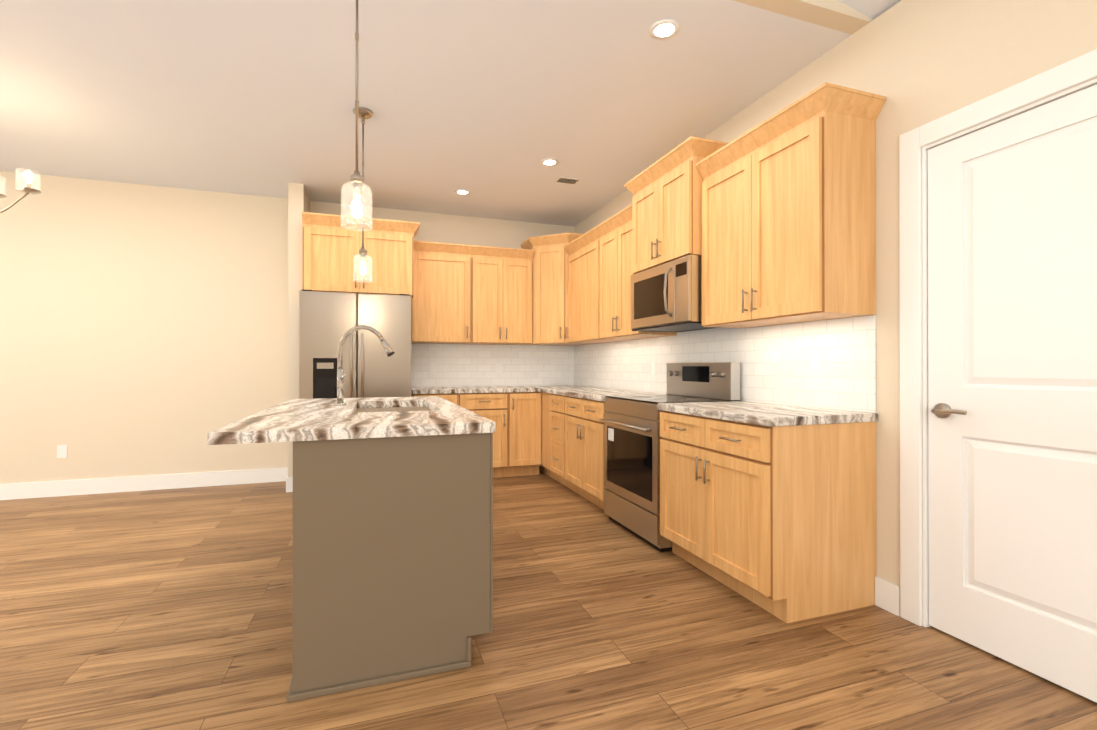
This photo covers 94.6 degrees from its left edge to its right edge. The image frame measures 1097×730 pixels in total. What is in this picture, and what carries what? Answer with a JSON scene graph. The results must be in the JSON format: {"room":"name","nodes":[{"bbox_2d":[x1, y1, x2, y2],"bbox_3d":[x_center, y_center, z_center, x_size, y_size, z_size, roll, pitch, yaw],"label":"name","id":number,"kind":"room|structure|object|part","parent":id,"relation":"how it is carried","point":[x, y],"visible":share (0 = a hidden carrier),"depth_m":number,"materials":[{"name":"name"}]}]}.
{"room":"kitchen","nodes":[
{"label":"kitchen","id":0,"kind":"room"},
{"bbox_2d":[0,171,573,483],"bbox_3d":[-3.715,-0.253,4.716,8.720,2.810,0.120,0,0,-19],"label":"wall","id":1,"kind":"structure","parent":0,"point":[143,330],"depth_m":4.65,"materials":[{"name":"beige paint"}]},
{"bbox_2d":[57,445,66,457],"bbox_3d":[-4.280,0.761,4.450,0.070,0.114,0.006,0,0,-19],"label":"outlet","id":2,"kind":"object","parent":1,"relation":"attached to","point":[61,451],"visible":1,"depth_m":4.45,"materials":[{"name":"white plastic"}]},
{"bbox_2d":[0,467,287,499],"bbox_3d":[-5.112,1.083,4.155,5.475,0.135,0.014,0,0,-19],"label":"baseboard","id":3,"kind":"structure","parent":1,"relation":"attached to","point":[11,491],"depth_m":4.62,"materials":[{"name":"white wood"}]},
{"bbox_2d":[302,212,419,297],"bbox_3d":[-1.794,-0.987,4.911,0.999,0.680,0.772,0,0,-19],"label":"upper cabinet","id":4,"kind":"object","parent":1,"relation":"attached to","point":[331,247],"visible":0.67,"depth_m":4.56,"materials":[{"name":"brown wood"}]},
{"bbox_2d":[411,240,471,343],"bbox_3d":[-1.148,-0.742,5.347,0.613,1.019,0.372,0,0,-19],"label":"upper cabinet","id":5,"kind":"object","parent":1,"relation":"attached to","point":[441,306],"visible":0.9,"depth_m":5.21,"materials":[{"name":"brown wood"}]},
{"bbox_2d":[411,344,570,386],"bbox_3d":[-0.608,0.006,5.722,1.890,0.469,0.014,0,0,-19],"label":"backsplash","id":6,"kind":"structure","parent":1,"relation":"attached to","point":[432,365],"depth_m":5.70,"materials":[{"name":"tile"}]},
{"bbox_2d":[469,245,533,344],"bbox_3d":[-0.537,-0.741,5.559,0.680,1.019,0.372,0,0,-19],"label":"upper cabinet","id":7,"kind":"object","parent":1,"relation":"attached to","point":[501,295],"visible":0.98,"depth_m":5.41,"materials":[{"name":"brown wood"}]},
{"bbox_2d":[288,183,309,476],"bbox_3d":[-2.388,-0.253,4.849,0.125,2.810,0.500,0,0,-19],"label":"wall","id":8,"kind":"structure","parent":0,"point":[298,201],"depth_m":4.61,"materials":[{"name":"beige paint"}]},
{"bbox_2d":[284,471,292,491],"bbox_3d":[-2.446,1.085,4.801,0.014,0.135,0.484,0,0,-19],"label":"baseboard","id":9,"kind":"structure","parent":8,"relation":"attached to","point":[289,480],"depth_m":4.58,"materials":[{"name":"white wood"}]},
{"bbox_2d":[0,0,850,226],"bbox_3d":[-3.106,-1.713,2.967,8.720,0.100,3.832,0,0,-19],"label":"ceiling","id":10,"kind":"structure","parent":0,"point":[490,105],"depth_m":3.08,"materials":[{"name":"paint"}]},
{"bbox_2d":[0,168,40,212],"bbox_3d":[-3.491,-1.273,3.032,0.629,0.780,0.610,0,0,-19],"label":"chandelier","id":11,"kind":"object","parent":10,"relation":"hanging from","point":[26,189],"visible":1,"depth_m":3.17,"materials":[{"name":"silver metal"}]},
{"bbox_2d":[341,0,372,230],"bbox_3d":[-0.771,-1.110,2.036,0.124,1.112,0.124,0,0,-19],"label":"pendant light","id":12,"kind":"object","parent":10,"relation":"hanging from","point":[356,182],"visible":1,"depth_m":2.03,"materials":[{"name":"glass"}]},
{"bbox_2d":[353,107,372,282],"bbox_3d":[-1.218,-1.106,3.321,0.124,1.112,0.124,0,0,-19],"label":"pendant light","id":13,"kind":"object","parent":10,"relation":"hanging from","point":[364,113],"visible":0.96,"depth_m":3.31,"materials":[{"name":"glass"}]},
{"bbox_2d":[455,189,469,194],"bbox_3d":[-0.823,-1.653,4.836,0.148,0.008,0.148,0,0,-19],"label":"recessed light","id":14,"kind":"object","parent":10,"relation":"in","point":[462,191],"visible":1,"depth_m":4.82,"materials":[{"name":"beige plastic"}]},
{"bbox_2d":[541,158,558,165],"bbox_3d":[0.010,-1.655,4.130,0.148,0.008,0.148,0,0,-19],"label":"recessed light","id":15,"kind":"object","parent":10,"relation":"in","point":[549,162],"visible":1,"depth_m":4.13,"materials":[{"name":"beige plastic"}]},
{"bbox_2d":[555,176,579,183],"bbox_3d":[0.171,-1.653,4.536,0.200,0.009,0.120,0,0,-19],"label":"ceiling vent","id":16,"kind":"object","parent":10,"relation":"in","point":[566,180],"visible":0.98,"depth_m":4.52,"materials":[{"name":"white metal"}]},
{"bbox_2d":[649,19,679,38],"bbox_3d":[0.573,-1.660,2.505,0.148,0.008,0.148,0,0,-19],"label":"recessed light","id":17,"kind":"object","parent":10,"relation":"in","point":[665,29],"visible":1,"depth_m":2.50,"materials":[{"name":"beige plastic"}]},
{"bbox_2d":[0,470,1096,729],"bbox_3d":[-2.238,1.189,0.461,8.720,0.100,9.120,0,0,-19],"label":"floor","id":18,"kind":"structure","parent":0,"point":[150,610],"depth_m":2.06,"materials":[{"name":"brown wood"}]},
{"bbox_2d":[207,396,494,702],"bbox_3d":[-0.934,0.683,2.626,0.964,0.925,1.788,0,0,-19],"label":"kitchen island","id":19,"kind":"object","parent":18,"relation":"on","point":[392,559],"depth_m":1.84,"materials":[{"name":"beige paint"}]},
{"bbox_3d":[-0.943,0.346,2.624,0.945,0.250,1.788,0,0,-19],"label":"kitchen island top","id":20,"kind":"part","parent":19,"relation":"part of","materials":[{"name":"stone"}]},
{"bbox_2d":[334,325,394,405],"bbox_3d":[-0.997,0.003,2.742,0.309,0.437,0.172,0,0,-19],"label":"faucet","id":21,"kind":"object","parent":19,"relation":"on","point":[389,351],"visible":1,"depth_m":2.74,"materials":[{"name":"silver metal"}]},
{"bbox_2d":[299,289,411,398],"bbox_3d":[-1.799,0.259,4.784,0.915,1.787,0.966,0,0,-19],"label":"refrigerator","id":22,"kind":"object","parent":18,"relation":"on","point":[327,321],"visible":0.48,"depth_m":4.38,"materials":[{"name":"silver metal"}]},
{"bbox_2d":[411,393,458,404],"bbox_3d":[-1.185,0.716,5.171,0.440,0.875,0.672,0,0,-19],"label":"base cabinet","id":23,"kind":"object","parent":18,"relation":"on","point":[453,398],"visible":0.15,"depth_m":4.93,"materials":[{"name":"brown wood"}]},
{"bbox_2d":[459,393,507,477],"bbox_3d":[-0.741,0.717,5.325,0.500,0.875,0.672,0,0,-19],"label":"base cabinet","id":24,"kind":"object","parent":18,"relation":"on","point":[493,407],"visible":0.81,"depth_m":5.09,"materials":[{"name":"brown wood"}]},
{"bbox_2d":[506,392,541,476],"bbox_3d":[-0.335,0.717,5.466,0.360,0.875,0.672,0,0,-19],"label":"base cabinet","id":25,"kind":"object","parent":18,"relation":"on","point":[524,433],"depth_m":5.20,"materials":[{"name":"brown wood"}]},
{"bbox_2d":[539,392,558,481],"bbox_3d":[0.169,0.717,5.506,0.618,0.875,0.928,0,0,-19],"label":"base cabinet","id":26,"kind":"object","parent":18,"relation":"on","point":[544,467],"visible":0.14,"depth_m":5.14,"materials":[{"name":"brown wood"}]},
{"bbox_2d":[411,386,538,393],"bbox_3d":[-0.802,0.259,5.318,1.260,0.040,0.648,0,0,-19],"label":"countertop","id":27,"kind":"structure","parent":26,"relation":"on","point":[477,389],"depth_m":5.10,"materials":[{"name":"stone"}]},
{"bbox_2d":[533,385,666,401],"bbox_3d":[0.356,0.258,4.917,0.652,0.040,2.166,0,0,-19],"label":"countertop","id":28,"kind":"structure","parent":26,"relation":"on","point":[592,393],"depth_m":4.51,"materials":[{"name":"stone"}]},
{"bbox_2d":[550,394,573,490],"bbox_3d":[0.362,0.715,4.870,0.672,0.875,0.400,0,0,-19],"label":"base cabinet","id":29,"kind":"object","parent":18,"relation":"on","point":[557,435],"visible":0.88,"depth_m":4.75,"materials":[{"name":"brown wood"}]},
{"bbox_2d":[565,396,605,509],"bbox_3d":[0.565,0.713,4.285,0.672,0.875,0.838,0,0,-19],"label":"base cabinet","id":30,"kind":"object","parent":18,"relation":"on","point":[584,450],"visible":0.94,"depth_m":4.14,"materials":[{"name":"brown wood"}]},
{"bbox_2d":[599,362,739,551],"bbox_3d":[0.799,0.566,3.519,0.676,1.165,0.756,0,0,-19],"label":"range","id":31,"kind":"object","parent":18,"relation":"on","point":[632,437],"visible":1,"depth_m":3.38,"materials":[{"name":"silver metal"}]},
{"bbox_2d":[660,410,875,622],"bbox_3d":[1.102,0.709,2.739,0.672,0.875,0.908,0,0,-19],"label":"base cabinet","id":32,"kind":"object","parent":18,"relation":"on","point":[779,522],"visible":0.96,"depth_m":2.36,"materials":[{"name":"brown wood"}]},
{"bbox_2d":[657,401,877,426],"bbox_3d":[1.115,0.251,2.739,0.648,0.040,0.920,0,0,-19],"label":"countertop","id":33,"kind":"structure","parent":32,"relation":"on","point":[764,414],"depth_m":2.45,"materials":[{"name":"stone"}]},
{"bbox_2d":[733,0,872,34],"bbox_3d":[-2.460,-2.440,1.112,8.720,1.542,0.100,0,0,-19],"label":"wall","id":34,"kind":"structure","parent":0,"point":[837,15],"depth_m":2.40,"materials":[{"name":"beige paint"}]},
{"bbox_2d":[574,0,1096,625],"bbox_3d":[1.824,-0.262,1.877,0.120,2.810,8.880,0,0,-19],"label":"wall","id":35,"kind":"structure","parent":0,"point":[918,62],"depth_m":2.32,"materials":[{"name":"beige paint"}]},
{"bbox_2d":[521,233,592,345],"bbox_3d":[0.103,-0.811,5.625,0.668,1.159,0.668,0,0,-19],"label":"upper cabinet","id":36,"kind":"object","parent":35,"relation":"attached to","point":[550,256],"visible":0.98,"depth_m":5.45,"materials":[{"name":"brown wood"}]},
{"bbox_2d":[564,227,625,343],"bbox_3d":[0.469,-0.743,5.023,0.372,1.019,0.806,0,0,-19],"label":"upper cabinet","id":37,"kind":"object","parent":35,"relation":"attached to","point":[583,289],"visible":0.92,"depth_m":4.93,"materials":[{"name":"brown wood"}]},
{"bbox_2d":[595,204,676,339],"bbox_3d":[0.723,-0.745,4.293,0.372,1.019,0.740,0,0,-19],"label":"upper cabinet","id":38,"kind":"object","parent":35,"relation":"attached to","point":[615,234],"visible":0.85,"depth_m":4.26,"materials":[{"name":"brown wood"}]},
{"bbox_2d":[624,136,727,273],"bbox_3d":[0.936,-1.044,3.572,0.442,0.705,0.868,0,0,-19],"label":"upper cabinet","id":39,"kind":"object","parent":35,"relation":"attached to","point":[666,190],"visible":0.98,"depth_m":3.38,"materials":[{"name":"brown wood"}]},
{"bbox_2d":[631,255,719,331],"bbox_3d":[0.920,-0.473,3.564,0.477,0.428,0.754,0,0,-19],"label":"microwave","id":40,"kind":"object","parent":39,"relation":"attached to","point":[666,297],"visible":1,"depth_m":3.36,"materials":[{"name":"silver metal"}]},
{"bbox_2d":[571,315,875,412],"bbox_3d":[0.932,-0.009,4.233,0.014,0.490,3.838,0,0,-19],"label":"backsplash","id":41,"kind":"structure","parent":35,"relation":"attached to","point":[828,364],"depth_m":3.05,"materials":[{"name":"tile"}]},
{"bbox_2d":[696,82,885,327],"bbox_3d":[1.253,-0.749,2.767,0.372,1.019,0.962,0,0,-19],"label":"upper cabinet","id":42,"kind":"object","parent":35,"relation":"attached to","point":[788,214],"visible":1,"depth_m":2.47,"materials":[{"name":"brown wood"}]},
{"bbox_2d":[899,49,1096,626],"bbox_3d":[1.831,0.048,1.828,0.138,2.190,1.045,0,0,-19],"label":"door frame","id":43,"kind":"structure","parent":35,"relation":"attached to","point":[913,217],"depth_m":2.22,"materials":[{"name":"white wood"}]},
{"bbox_2d":[928,84,1096,702],"bbox_3d":[1.782,0.095,1.811,0.097,2.072,0.833,0,0,-19],"label":"door leaf","id":44,"kind":"structure","parent":35,"relation":"in","point":[1012,371],"depth_m":1.90,"materials":[{"name":"white wood"}]},
{"bbox_2d":[838,0,900,19],"bbox_3d":[-1.592,-2.447,-1.385,8.720,1.542,5.188,0,0,-19],"label":"ceiling","id":45,"kind":"structure","parent":0,"point":[873,9],"depth_m":2.39,"materials":[{"name":"paint"}]}
]}

